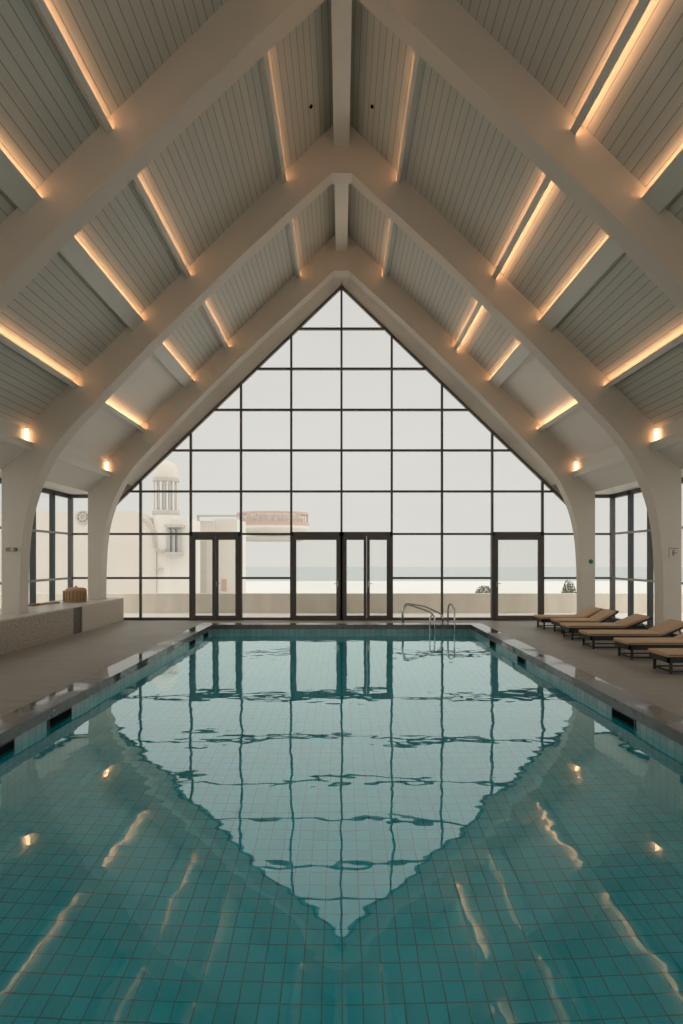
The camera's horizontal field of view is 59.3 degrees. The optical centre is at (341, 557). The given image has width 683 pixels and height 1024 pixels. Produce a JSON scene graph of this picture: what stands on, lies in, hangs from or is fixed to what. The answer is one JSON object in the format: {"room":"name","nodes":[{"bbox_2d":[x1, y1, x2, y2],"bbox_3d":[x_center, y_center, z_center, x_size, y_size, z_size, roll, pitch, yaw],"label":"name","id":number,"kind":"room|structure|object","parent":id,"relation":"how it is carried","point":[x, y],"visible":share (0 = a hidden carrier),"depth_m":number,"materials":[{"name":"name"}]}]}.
{"room":"indoor swimming pool","nodes":[
{"label":"indoor swimming pool","id":0,"kind":"room"},
{"bbox_2d":[0,468,87,493],"bbox_3d":[-7.810,-1.995,5.950,1.080,0.190,24.300,0,0,0],"label":"ceiling","id":1,"kind":"structure","parent":0,"point":[48,485],"depth_m":16.41,"materials":[{"name":"white paint"}]},
{"bbox_2d":[67,353,181,460],"bbox_3d":[-5.565,-4.048,15.200,2.470,2.601,4.000,0,0,0],"label":"ceiling","id":2,"kind":"structure","parent":0,"point":[152,384],"depth_m":15.75,"materials":[{"name":"white paint"}]},
{"bbox_2d":[46,445,105,490],"bbox_3d":[-7.015,-2.400,15.200,0.510,0.980,4.000,0,0,0],"label":"trim","id":3,"kind":"structure","parent":2,"relation":"attached to","point":[60,473],"depth_m":15.66,"materials":[{"name":"white paint"}]},
{"bbox_2d":[56,453,110,476],"bbox_3d":[-6.680,-2.525,15.200,0.160,0.430,4.000,0,0,0],"label":"shelf","id":4,"kind":"object","parent":3,"relation":"attached to","point":[62,458],"visible":0.58,"depth_m":15.49,"materials":[{"name":"beige"}]},
{"bbox_2d":[105,462,108,470],"bbox_3d":[-6.690,-2.586,17.115,0.084,0.308,0.084,0,0,0],"label":"lamp","id":5,"kind":"object","parent":4,"relation":"on","point":[106,463],"depth_m":17.09,"materials":[{"name":"beige"}]},
{"bbox_2d":[102,403,145,431],"bbox_3d":[-5.710,-3.691,15.200,0.198,0.160,4.000,0,0,0],"label":"batten","id":6,"kind":"object","parent":2,"relation":"attached to","point":[105,405],"visible":0.64,"depth_m":15.53,"materials":[{"name":"beige"}]},
{"bbox_2d":[153,343,193,388],"bbox_3d":[-4.398,-4.996,15.200,0.347,0.307,4.000,0,0,0],"label":"batten","id":7,"kind":"object","parent":2,"relation":"attached to","point":[162,353],"visible":0.64,"depth_m":15.48,"materials":[{"name":"beige"}]},
{"bbox_2d":[0,0,682,427],"bbox_3d":[0.000,-6.181,10.830,13.600,6.866,4.000,0,0,0],"label":"ceiling","id":8,"kind":"structure","parent":0,"point":[468,170],"depth_m":11.07,"materials":[{"name":"white wood"}]},
{"bbox_2d":[0,417,24,468],"bbox_3d":[-7.015,-2.400,10.830,0.510,0.980,4.000,0,0,0],"label":"trim","id":9,"kind":"structure","parent":8,"relation":"attached to","point":[8,452],"depth_m":12.44,"materials":[{"name":"white paint"}]},
{"bbox_2d":[0,429,32,449],"bbox_3d":[-6.680,-2.525,10.830,0.160,0.430,4.000,0,0,0],"label":"shelf","id":10,"kind":"object","parent":9,"relation":"attached to","point":[25,444],"visible":1,"depth_m":12.30,"materials":[{"name":"beige"}]},
{"bbox_2d":[24,429,28,440],"bbox_3d":[-6.690,-2.586,12.745,0.084,0.308,0.084,0,0,0],"label":"lamp","id":11,"kind":"object","parent":10,"relation":"on","point":[26,431],"depth_m":12.72,"materials":[{"name":"beige"}]},
{"bbox_2d":[0,334,78,388],"bbox_3d":[-5.710,-3.691,10.830,0.198,0.160,4.000,0,0,0],"label":"batten","id":12,"kind":"object","parent":8,"relation":"attached to","point":[3,339],"visible":1,"depth_m":11.10,"materials":[{"name":"beige"}]},
{"bbox_2d":[59,237,143,330],"bbox_3d":[-4.398,-4.996,10.830,0.347,0.307,4.000,0,0,0],"label":"batten","id":13,"kind":"object","parent":8,"relation":"attached to","point":[73,252],"visible":0.64,"depth_m":10.78,"materials":[{"name":"beige wood"}]},
{"bbox_2d":[131,176,190,277],"bbox_3d":[-3.314,-6.050,10.830,0.187,0.149,4.000,0,0,0],"label":"batten","id":14,"kind":"object","parent":8,"relation":"attached to","point":[136,181],"visible":0.64,"depth_m":10.81,"materials":[{"name":"beige wood"}]},
{"bbox_2d":[259,53,285,183],"bbox_3d":[-1.268,-8.073,10.830,0.180,0.142,4.000,0,0,0],"label":"batten","id":15,"kind":"object","parent":8,"relation":"attached to","point":[264,61],"visible":0.64,"depth_m":10.90,"materials":[{"name":"beige wood"}]},
{"bbox_2d":[331,0,351,145],"bbox_3d":[0.000,-9.135,10.830,0.330,0.670,4.000,0,0,0],"label":"ridge beam","id":16,"kind":"structure","parent":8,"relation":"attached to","point":[341,10],"depth_m":10.76,"materials":[{"name":"white paint"}]},
{"bbox_2d":[397,53,423,183],"bbox_3d":[1.268,-8.073,10.830,0.180,0.142,4.000,0,0,0],"label":"batten","id":17,"kind":"object","parent":8,"relation":"attached to","point":[418,61],"visible":0.64,"depth_m":10.90,"materials":[{"name":"beige wood"}]},
{"bbox_2d":[492,176,550,278],"bbox_3d":[3.305,-6.046,10.830,0.169,0.170,4.000,0,0,0],"label":"batten","id":18,"kind":"object","parent":8,"relation":"attached to","point":[546,180],"visible":0.64,"depth_m":10.77,"materials":[{"name":"beige wood"}]},
{"bbox_2d":[539,237,623,330],"bbox_3d":[4.398,-4.996,10.830,0.347,0.307,4.000,0,0,0],"label":"batten","id":19,"kind":"object","parent":8,"relation":"attached to","point":[609,252],"visible":0.64,"depth_m":10.78,"materials":[{"name":"beige"}]},
{"bbox_2d":[604,334,682,388],"bbox_3d":[5.710,-3.691,10.830,0.198,0.160,4.000,0,0,0],"label":"batten","id":20,"kind":"object","parent":8,"relation":"attached to","point":[679,339],"visible":1,"depth_m":11.10,"materials":[{"name":"beige"}]},
{"bbox_2d":[658,417,682,468],"bbox_3d":[7.015,-2.400,10.830,0.510,0.980,4.000,0,0,0],"label":"trim","id":21,"kind":"structure","parent":8,"relation":"attached to","point":[674,452],"depth_m":12.44,"materials":[{"name":"white paint"}]},
{"bbox_2d":[650,429,682,449],"bbox_3d":[6.680,-2.525,10.830,0.160,0.430,4.000,0,0,0],"label":"shelf","id":22,"kind":"object","parent":21,"relation":"attached to","point":[657,444],"visible":1,"depth_m":12.30,"materials":[{"name":"beige"}]},
{"bbox_2d":[654,429,658,440],"bbox_3d":[6.690,-2.586,12.745,0.084,0.308,0.084,0,0,0],"label":"lamp","id":23,"kind":"object","parent":22,"relation":"on","point":[656,431],"depth_m":12.72,"materials":[{"name":"beige glass"}]},
{"bbox_2d":[0,0,682,223],"bbox_3d":[0.000,-6.181,6.460,13.600,6.866,4.000,0,0,0],"label":"ceiling","id":24,"kind":"structure","parent":0,"point":[636,115],"depth_m":7.69,"materials":[{"name":"white wood"}]},
{"bbox_2d":[0,148,41,213],"bbox_3d":[-4.398,-4.996,6.460,0.347,0.307,4.000,0,0,0],"label":"batten","id":25,"kind":"object","parent":24,"relation":"attached to","point":[13,183],"visible":1,"depth_m":8.01,"materials":[{"name":"beige wood"}]},
{"bbox_2d":[31,0,112,133],"bbox_3d":[-3.314,-6.050,6.460,0.187,0.149,4.000,0,0,0],"label":"batten","id":26,"kind":"object","parent":24,"relation":"attached to","point":[40,6],"visible":1,"depth_m":7.27,"materials":[{"name":"beige wood"}]},
{"bbox_2d":[570,0,650,134],"bbox_3d":[3.305,-6.046,6.460,0.169,0.170,4.000,0,0,0],"label":"batten","id":27,"kind":"object","parent":24,"relation":"attached to","point":[642,5],"visible":1,"depth_m":7.25,"materials":[{"name":"beige wood"}]},
{"bbox_2d":[641,148,682,213],"bbox_3d":[4.398,-4.996,6.460,0.347,0.307,4.000,0,0,0],"label":"batten","id":28,"kind":"object","parent":24,"relation":"attached to","point":[669,183],"visible":1,"depth_m":8.01,"materials":[{"name":"beige wood"}]},
{"bbox_2d":[0,620,682,716],"bbox_3d":[0.000,1.935,5.950,16.700,0.150,24.300,0,0,0],"label":"floor","id":29,"kind":"structure","parent":0,"point":[27,675],"depth_m":11.33,"materials":[{"name":"grey brown stone"}]},
{"bbox_2d":[0,598,123,655],"bbox_3d":[-7.260,1.524,5.950,1.520,0.669,23.900,0,0,0],"label":"stone plinth","id":30,"kind":"object","parent":29,"relation":"on","point":[42,624],"visible":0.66,"depth_m":13.78,"materials":[{"name":"stone"}]},
{"bbox_2d":[29,601,59,605],"bbox_3d":[-7.593,1.161,15.308,0.150,0.055,1.110,0,0,10],"label":"wooden board","id":31,"kind":"object","parent":30,"relation":"on","point":[55,602],"visible":0.88,"depth_m":15.16,"materials":[{"name":"brown wood"}]},
{"bbox_2d":[62,586,86,602],"bbox_3d":[-7.200,0.969,16.200,0.638,0.440,0.468,0,0,0],"label":"wicker basket","id":32,"kind":"object","parent":30,"relation":"on","point":[75,594],"visible":1,"depth_m":16.02,"materials":[{"name":"brown wicker"}]},
{"bbox_2d":[0,0,682,311],"bbox_3d":[0.000,-3.873,8.645,14.540,11.466,0.370,0,0,0],"label":"arch","id":33,"kind":"object","parent":29,"relation":"on","point":[239,33],"visible":0.9,"depth_m":8.46,"materials":[{"name":"beige paint"}]},
{"bbox_2d":[2,125,680,634],"bbox_3d":[0.000,-3.873,13.015,14.540,11.466,0.370,0,0,0],"label":"arch","id":34,"kind":"object","parent":29,"relation":"on","point":[324,164],"visible":0.82,"depth_m":12.83,"materials":[{"name":"beige paint"}]},
{"bbox_2d":[6,548,16,550],"bbox_3d":[-7.050,-0.180,12.792,0.240,0.080,0.073,0,0,0],"label":"wall light","id":35,"kind":"object","parent":34,"relation":"attached to","point":[7,549],"visible":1,"depth_m":12.80,"materials":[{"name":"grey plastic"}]},
{"bbox_2d":[669,547,678,557],"bbox_3d":[7.110,-0.120,12.820,0.200,0.240,0.019,0,0,0],"label":"wall sign","id":36,"kind":"object","parent":34,"relation":"attached to","point":[673,551],"visible":1,"depth_m":12.82,"materials":[{"name":"beige paint"}]},
{"bbox_2d":[88,235,594,612],"bbox_3d":[0.000,-3.873,17.385,14.540,11.466,0.370,0,0,0],"label":"arch","id":37,"kind":"object","parent":29,"relation":"on","point":[328,263],"visible":0.82,"depth_m":17.20,"materials":[{"name":"beige paint"}]},
{"bbox_2d":[334,184,348,250],"bbox_3d":[0.000,-9.135,15.200,0.330,0.670,4.000,0,0,0],"label":"ridge beam","id":38,"kind":"structure","parent":37,"relation":"attached to","point":[341,190],"depth_m":15.46,"materials":[{"name":"white paint"}]},
{"bbox_2d":[0,623,682,745],"bbox_3d":[0.000,1.698,7.370,6.580,0.325,13.540,0,0,0],"label":"pool coping","id":39,"kind":"object","parent":29,"relation":"on","point":[13,724],"visible":0.73,"depth_m":7.60,"materials":[{"name":"stone"}]},
{"bbox_2d":[401,603,443,633],"bbox_3d":[1.910,1.706,13.881,1.020,1.309,0.476,0,0,0],"label":"pool handrail","id":40,"kind":"object","parent":39,"relation":"on","point":[405,604],"visible":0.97,"depth_m":13.96,"materials":[{"name":"metal"}]},
{"bbox_2d":[447,603,455,633],"bbox_3d":[2.543,1.754,13.912,0.078,1.412,0.466,0,0,-13],"label":"ladder handrail","id":41,"kind":"object","parent":39,"relation":"on","point":[449,603],"visible":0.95,"depth_m":13.95,"materials":[{"name":"metal"}]},
{"bbox_2d":[534,607,615,629],"bbox_3d":[6.145,1.583,15.850,1.950,0.551,0.606,0,0,0],"label":"sun lounger","id":42,"kind":"object","parent":29,"relation":"on","point":[590,611],"visible":0.6,"depth_m":15.59,"materials":[{"name":"beige fabric"}]},
{"bbox_2d":[534,615,583,618],"bbox_3d":[5.730,1.552,15.850,1.120,0.065,0.600,0,0,0],"label":"seat cushion","id":43,"kind":"object","parent":42,"relation":"on","point":[536,616],"depth_m":15.59,"materials":[{"name":"beige fabric"}]},
{"bbox_2d":[575,607,600,617],"bbox_3d":[6.503,1.438,15.850,0.446,0.261,0.600,0,0,0],"label":"cushion","id":44,"kind":"object","parent":42,"relation":"on","point":[590,611],"depth_m":15.68,"materials":[{"name":"beige fabric"}]},
{"bbox_2d":[550,609,618,633],"bbox_3d":[6.275,1.573,14.950,1.950,0.572,0.606,0,0,0],"label":"sun lounger","id":45,"kind":"object","parent":29,"relation":"on","point":[603,615],"visible":0.59,"depth_m":14.78,"materials":[{"name":"beige fabric"}]},
{"bbox_2d":[550,618,597,622],"bbox_3d":[5.790,1.552,14.950,0.980,0.065,0.600,0,0,0],"label":"seat cushion","id":46,"kind":"object","parent":45,"relation":"on","point":[553,620],"depth_m":14.67,"materials":[{"name":"beige fabric"}]},
{"bbox_2d":[589,609,615,621],"bbox_3d":[6.485,1.427,14.950,0.437,0.281,0.600,0,0,0],"label":"cushion","id":47,"kind":"object","parent":45,"relation":"on","point":[602,616],"depth_m":14.76,"materials":[{"name":"beige fabric"}]},
{"bbox_2d":[559,614,651,639],"bbox_3d":[6.105,1.583,13.850,1.950,0.552,0.606,0,0,0],"label":"sun lounger","id":48,"kind":"object","parent":29,"relation":"on","point":[631,622],"visible":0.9,"depth_m":13.57,"materials":[{"name":"beige fabric"}]},
{"bbox_2d":[559,623,624,627],"bbox_3d":[5.770,1.552,13.850,1.280,0.065,0.600,0,0,0],"label":"seat cushion","id":49,"kind":"object","parent":48,"relation":"on","point":[563,625],"depth_m":13.56,"materials":[{"name":"beige fabric"}]},
{"bbox_2d":[614,614,648,626],"bbox_3d":[6.681,1.439,13.850,0.553,0.263,0.600,0,0,0],"label":"cushion","id":50,"kind":"object","parent":48,"relation":"on","point":[633,620],"depth_m":13.66,"materials":[{"name":"beige fabric"}]},
{"bbox_2d":[578,619,682,648],"bbox_3d":[6.065,1.578,12.470,2.070,0.562,0.606,0,0,0],"label":"sun lounger","id":51,"kind":"object","parent":29,"relation":"on","point":[667,628],"visible":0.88,"depth_m":12.23,"materials":[{"name":"beige fabric"}]},
{"bbox_2d":[578,630,661,635],"bbox_3d":[5.770,1.552,12.470,1.480,0.065,0.600,0,0,0],"label":"seat cushion","id":52,"kind":"object","parent":51,"relation":"on","point":[582,632],"depth_m":12.24,"materials":[{"name":"beige fabric"}]},
{"bbox_2d":[648,619,682,634],"bbox_3d":[6.766,1.433,12.470,0.528,0.272,0.600,0,0,0],"label":"cushion","id":53,"kind":"object","parent":51,"relation":"on","point":[668,627],"depth_m":12.33,"materials":[{"name":"beige fabric"}]},
{"bbox_2d":[613,633,682,659],"bbox_3d":[6.175,1.554,11.200,1.950,0.610,0.606,0,0,0],"label":"sun lounger","id":54,"kind":"object","parent":29,"relation":"on","point":[630,643],"visible":0.99,"depth_m":10.96,"materials":[{"name":"beige fabric"}]},
{"bbox_2d":[613,637,682,644],"bbox_3d":[5.775,1.552,11.200,1.150,0.065,0.600,0,0,0],"label":"seat cushion","id":55,"kind":"object","parent":54,"relation":"on","point":[618,640],"depth_m":11.05,"materials":[{"name":"beige fabric"}]},
{"bbox_2d":[673,633,682,639],"bbox_3d":[6.661,1.409,11.200,0.637,0.321,0.600,0,0,0],"label":"cushion","id":56,"kind":"object","parent":54,"relation":"on","point":[680,636],"depth_m":11.36,"materials":[{"name":"beige fabric"}]},
{"bbox_2d":[648,648,682,673],"bbox_3d":[6.186,1.558,9.850,2.031,0.602,0.606,0,0,0],"label":"sun lounger","id":57,"kind":"object","parent":29,"relation":"on","point":[668,655],"visible":1,"depth_m":9.76,"materials":[{"name":"beige fabric"}]},
{"bbox_2d":[648,648,682,656],"bbox_3d":[5.845,1.552,9.850,1.350,0.065,0.600,0,0,0],"label":"seat cushion","id":58,"kind":"object","parent":57,"relation":"on","point":[657,652],"depth_m":9.83,"materials":[{"name":"beige fabric"}]},
{"bbox_2d":[163,184,519,376],"bbox_3d":[0.000,-7.397,15.200,8.660,4.433,4.000,0,0,0],"label":"ceiling","id":59,"kind":"structure","parent":0,"point":[487,341],"depth_m":15.73,"materials":[{"name":"white wood"}]},
{"bbox_2d":[201,302,228,348],"bbox_3d":[-3.314,-6.050,15.200,0.187,0.149,4.000,0,0,0],"label":"batten","id":60,"kind":"object","parent":59,"relation":"attached to","point":[204,306],"visible":0.64,"depth_m":15.48,"materials":[{"name":"beige"}]},
{"bbox_2d":[286,220,299,278],"bbox_3d":[-1.268,-8.073,15.200,0.180,0.142,4.000,0,0,0],"label":"batten","id":61,"kind":"object","parent":59,"relation":"attached to","point":[290,231],"visible":0.64,"depth_m":15.59,"materials":[{"name":"beige wood"}]},
{"bbox_2d":[383,220,396,278],"bbox_3d":[1.268,-8.073,15.200,0.180,0.142,4.000,0,0,0],"label":"batten","id":62,"kind":"object","parent":59,"relation":"attached to","point":[392,231],"visible":0.64,"depth_m":15.59,"materials":[{"name":"beige wood"}]},
{"bbox_2d":[454,302,481,349],"bbox_3d":[3.305,-6.046,15.200,0.169,0.170,4.000,0,0,0],"label":"batten","id":63,"kind":"object","parent":59,"relation":"attached to","point":[478,306],"visible":0.64,"depth_m":15.45,"materials":[{"name":"beige"}]},
{"bbox_2d":[121,484,561,495],"bbox_3d":[0.000,-5.540,18.091,16.700,8.112,0.178,0,0,0],"label":"wall","id":64,"kind":"structure","parent":0,"point":[128,486],"depth_m":18.00,"materials":[{"name":"beige paint"}]},
{"bbox_2d":[0,478,71,603],"bbox_3d":[-8.123,-0.020,15.475,0.135,3.760,4.910,0,0,0],"label":"window","id":65,"kind":"structure","parent":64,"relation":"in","point":[52,493],"depth_m":16.81,"materials":[{"name":"black metal"}]},
{"bbox_2d":[68,285,614,619],"bbox_3d":[0.000,-3.155,18.000,16.380,10.030,0.120,0,0,0],"label":"window","id":66,"kind":"structure","parent":64,"relation":"in","point":[341,288],"depth_m":17.96,"materials":[{"name":"brown metal"}]},
{"bbox_2d":[189,532,242,619],"bbox_3d":[-3.765,0.540,17.957,1.566,2.640,0.255,0,0,0],"label":"door","id":67,"kind":"structure","parent":66,"relation":"attached to","point":[215,537],"depth_m":17.89,"materials":[{"name":"brown metal"}]},
{"bbox_2d":[290,532,342,619],"bbox_3d":[-0.753,0.540,17.957,1.566,2.640,0.255,0,0,0],"label":"door","id":68,"kind":"structure","parent":66,"relation":"attached to","point":[294,536],"depth_m":17.92,"materials":[{"name":"brown metal"}]},
{"bbox_2d":[341,532,392,619],"bbox_3d":[0.753,0.540,17.957,1.566,2.640,0.255,0,0,0],"label":"door","id":69,"kind":"structure","parent":66,"relation":"attached to","point":[366,536],"depth_m":17.89,"materials":[{"name":"brown metal"}]},
{"bbox_2d":[490,532,543,619],"bbox_3d":[5.271,0.540,17.957,1.566,2.640,0.255,0,0,0],"label":"door","id":70,"kind":"structure","parent":66,"relation":"attached to","point":[496,536],"depth_m":17.92,"materials":[{"name":"brown metal"}]},
{"bbox_2d":[128,277,554,485],"bbox_3d":[0.000,-5.217,17.765,12.542,6.129,0.390,0,0,0],"label":"trim","id":71,"kind":"structure","parent":64,"relation":"attached to","point":[256,357],"depth_m":17.75,"materials":[{"name":"beige paint"}]},
{"bbox_2d":[611,478,682,633],"bbox_3d":[8.123,-0.020,15.475,0.135,3.760,4.910,0,0,0],"label":"window","id":72,"kind":"structure","parent":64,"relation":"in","point":[630,493],"depth_m":16.81,"materials":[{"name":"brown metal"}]},
{"bbox_2d":[501,353,615,460],"bbox_3d":[5.565,-4.048,15.200,2.470,2.601,4.000,0,0,0],"label":"ceiling","id":73,"kind":"structure","parent":0,"point":[530,384],"depth_m":15.75,"materials":[{"name":"white paint"}]},
{"bbox_2d":[489,343,529,388],"bbox_3d":[4.398,-4.996,15.200,0.347,0.307,4.000,0,0,0],"label":"batten","id":74,"kind":"object","parent":73,"relation":"attached to","point":[520,353],"visible":0.64,"depth_m":15.48,"materials":[{"name":"beige"}]},
{"bbox_2d":[537,403,580,431],"bbox_3d":[5.710,-3.691,15.200,0.198,0.160,4.000,0,0,0],"label":"batten","id":75,"kind":"object","parent":73,"relation":"attached to","point":[576,405],"visible":0.64,"depth_m":15.53,"materials":[{"name":"beige"}]},
{"bbox_2d":[577,445,636,490],"bbox_3d":[7.015,-2.400,15.200,0.510,0.980,4.000,0,0,0],"label":"trim","id":76,"kind":"structure","parent":73,"relation":"attached to","point":[620,473],"depth_m":15.66,"materials":[{"name":"white paint"}]},
{"bbox_2d":[572,453,626,476],"bbox_3d":[6.680,-2.525,15.200,0.160,0.430,4.000,0,0,0],"label":"shelf","id":77,"kind":"object","parent":76,"relation":"attached to","point":[619,458],"visible":0.51,"depth_m":15.49,"materials":[{"name":"beige paint"}]},
{"bbox_2d":[574,462,577,470],"bbox_3d":[6.690,-2.586,17.115,0.084,0.308,0.084,0,0,0],"label":"lamp","id":78,"kind":"object","parent":77,"relation":"on","point":[575,463],"depth_m":17.09,"materials":[{"name":"beige"}]},
{"bbox_2d":[595,468,682,493],"bbox_3d":[7.810,-1.995,5.950,1.080,0.190,24.300,0,0,0],"label":"ceiling","id":79,"kind":"structure","parent":0,"point":[631,485],"depth_m":16.41,"materials":[{"name":"white paint"}]},
{"bbox_3d":[0.000,2.535,7.370,6.280,1.580,13.240,0,0,0],"label":"wall","id":80,"kind":"structure","parent":0,"visible":0},
{"bbox_2d":[0,738,14,755],"bbox_3d":[-2.982,1.738,5.225,0.016,0.194,0.474,0,0,0],"label":"skimmer opening","id":81,"kind":"object","parent":80,"relation":"attached to","point":[9,745],"visible":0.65,"depth_m":5.35,"materials":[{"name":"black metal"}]},
{"bbox_2d":[47,707,71,727],"bbox_3d":[-2.982,1.738,6.360,0.016,0.194,0.524,0,0,0],"label":"skimmer opening","id":82,"kind":"object","parent":80,"relation":"attached to","point":[67,712],"visible":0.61,"depth_m":6.34,"materials":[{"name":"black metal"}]},
{"bbox_2d":[0,633,682,1023],"bbox_3d":[0.000,1.725,7.370,5.980,0.001,12.940,0,0,0],"label":"pool water","id":83,"kind":"object","parent":80,"relation":"in","point":[246,828],"visible":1,"depth_m":3.55,"materials":[{"name":"teal liquid"}]},
{"bbox_2d":[15,629,682,754],"bbox_3d":[0.000,1.692,7.370,6.280,0.105,13.240,0,0,0],"label":"tile band","id":84,"kind":"object","parent":80,"relation":"attached to","point":[19,739],"depth_m":8.97,"materials":[{"name":"tile"}]},
{"bbox_2d":[517,655,525,663],"bbox_3d":[2.982,1.738,9.950,0.016,0.194,0.424,0,0,0],"label":"skimmer opening","id":85,"kind":"object","parent":80,"relation":"attached to","point":[519,658],"visible":0.56,"depth_m":9.93,"materials":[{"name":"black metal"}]},
{"bbox_2d":[611,707,635,727],"bbox_3d":[2.982,1.738,6.350,0.016,0.194,0.524,0,0,0],"label":"skimmer opening","id":86,"kind":"object","parent":80,"relation":"attached to","point":[614,712],"visible":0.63,"depth_m":6.33,"materials":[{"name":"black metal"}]},
{"label":"outside","id":87,"kind":"structure","parent":0,"visible":0},
{"bbox_2d":[246,581,682,592],"bbox_3d":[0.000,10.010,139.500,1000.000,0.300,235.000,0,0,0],"label":"beach","id":88,"kind":"structure","parent":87,"point":[251,586],"depth_m":207.56},
{"bbox_2d":[0,460,199,592],"bbox_3d":[-27.726,-0.070,63.700,24.848,19.860,8.600,0,0,0],"label":"tower building","id":89,"kind":"structure","parent":88,"relation":"on","point":[162,555],"depth_m":60.30,"materials":[{"name":"beige paint"}]},
{"bbox_2d":[197,515,245,592],"bbox_3d":[-16.709,3.778,78.750,8.957,18.284,8.500,0,0,0],"label":"building","id":90,"kind":"structure","parent":88,"relation":"on","point":[226,547],"depth_m":76.00,"materials":[{"name":"paint"}]},
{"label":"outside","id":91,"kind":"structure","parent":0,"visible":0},
{"bbox_2d":[237,511,308,541],"bbox_3d":[-10.800,-4.837,94.000,11.500,4.425,8.625,0,0,0],"label":"building","id":92,"kind":"structure","parent":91,"point":[255,523],"depth_m":90.67,"materials":[{"name":"beige paint"}]},
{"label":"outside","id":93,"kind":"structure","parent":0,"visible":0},
{"bbox_2d":[246,567,682,580],"bbox_3d":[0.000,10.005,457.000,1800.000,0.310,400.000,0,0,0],"label":"sea","id":94,"kind":"structure","parent":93,"point":[302,573],"depth_m":381.29,"materials":[{"name":"grey liquid"}]},
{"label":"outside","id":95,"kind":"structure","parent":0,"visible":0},
{"bbox_2d":[561,579,576,592],"bbox_3d":[8.084,1.403,21.293,0.590,1.318,0.482,0,0,0],"label":"shrub","id":96,"kind":"object","parent":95,"point":[568,590],"visible":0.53,"depth_m":21.24,"materials":[{"name":"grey plant"}]},
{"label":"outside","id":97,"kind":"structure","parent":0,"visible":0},
{"bbox_2d":[475,586,489,592],"bbox_3d":[5.046,1.503,21.296,0.759,1.119,0.631,0,0,0],"label":"shrub","id":98,"kind":"object","parent":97,"point":[482,587],"visible":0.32,"depth_m":21.22,"materials":[{"name":"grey plant"}]},
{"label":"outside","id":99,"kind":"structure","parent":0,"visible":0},
{"bbox_2d":[124,613,682,619],"bbox_3d":[0.000,1.995,19.310,80.000,0.230,2.380,0,0,0],"label":"terrace","id":100,"kind":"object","parent":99,"point":[619,615],"depth_m":19.96,"materials":[{"name":"beige stone"}]},
{"bbox_2d":[0,593,682,612],"bbox_3d":[0.000,1.738,20.625,80.000,1.045,0.250,0,0,0],"label":"wall","id":101,"kind":"structure","parent":100,"relation":"on","point":[151,602],"depth_m":20.50,"materials":[{"name":"concrete"}]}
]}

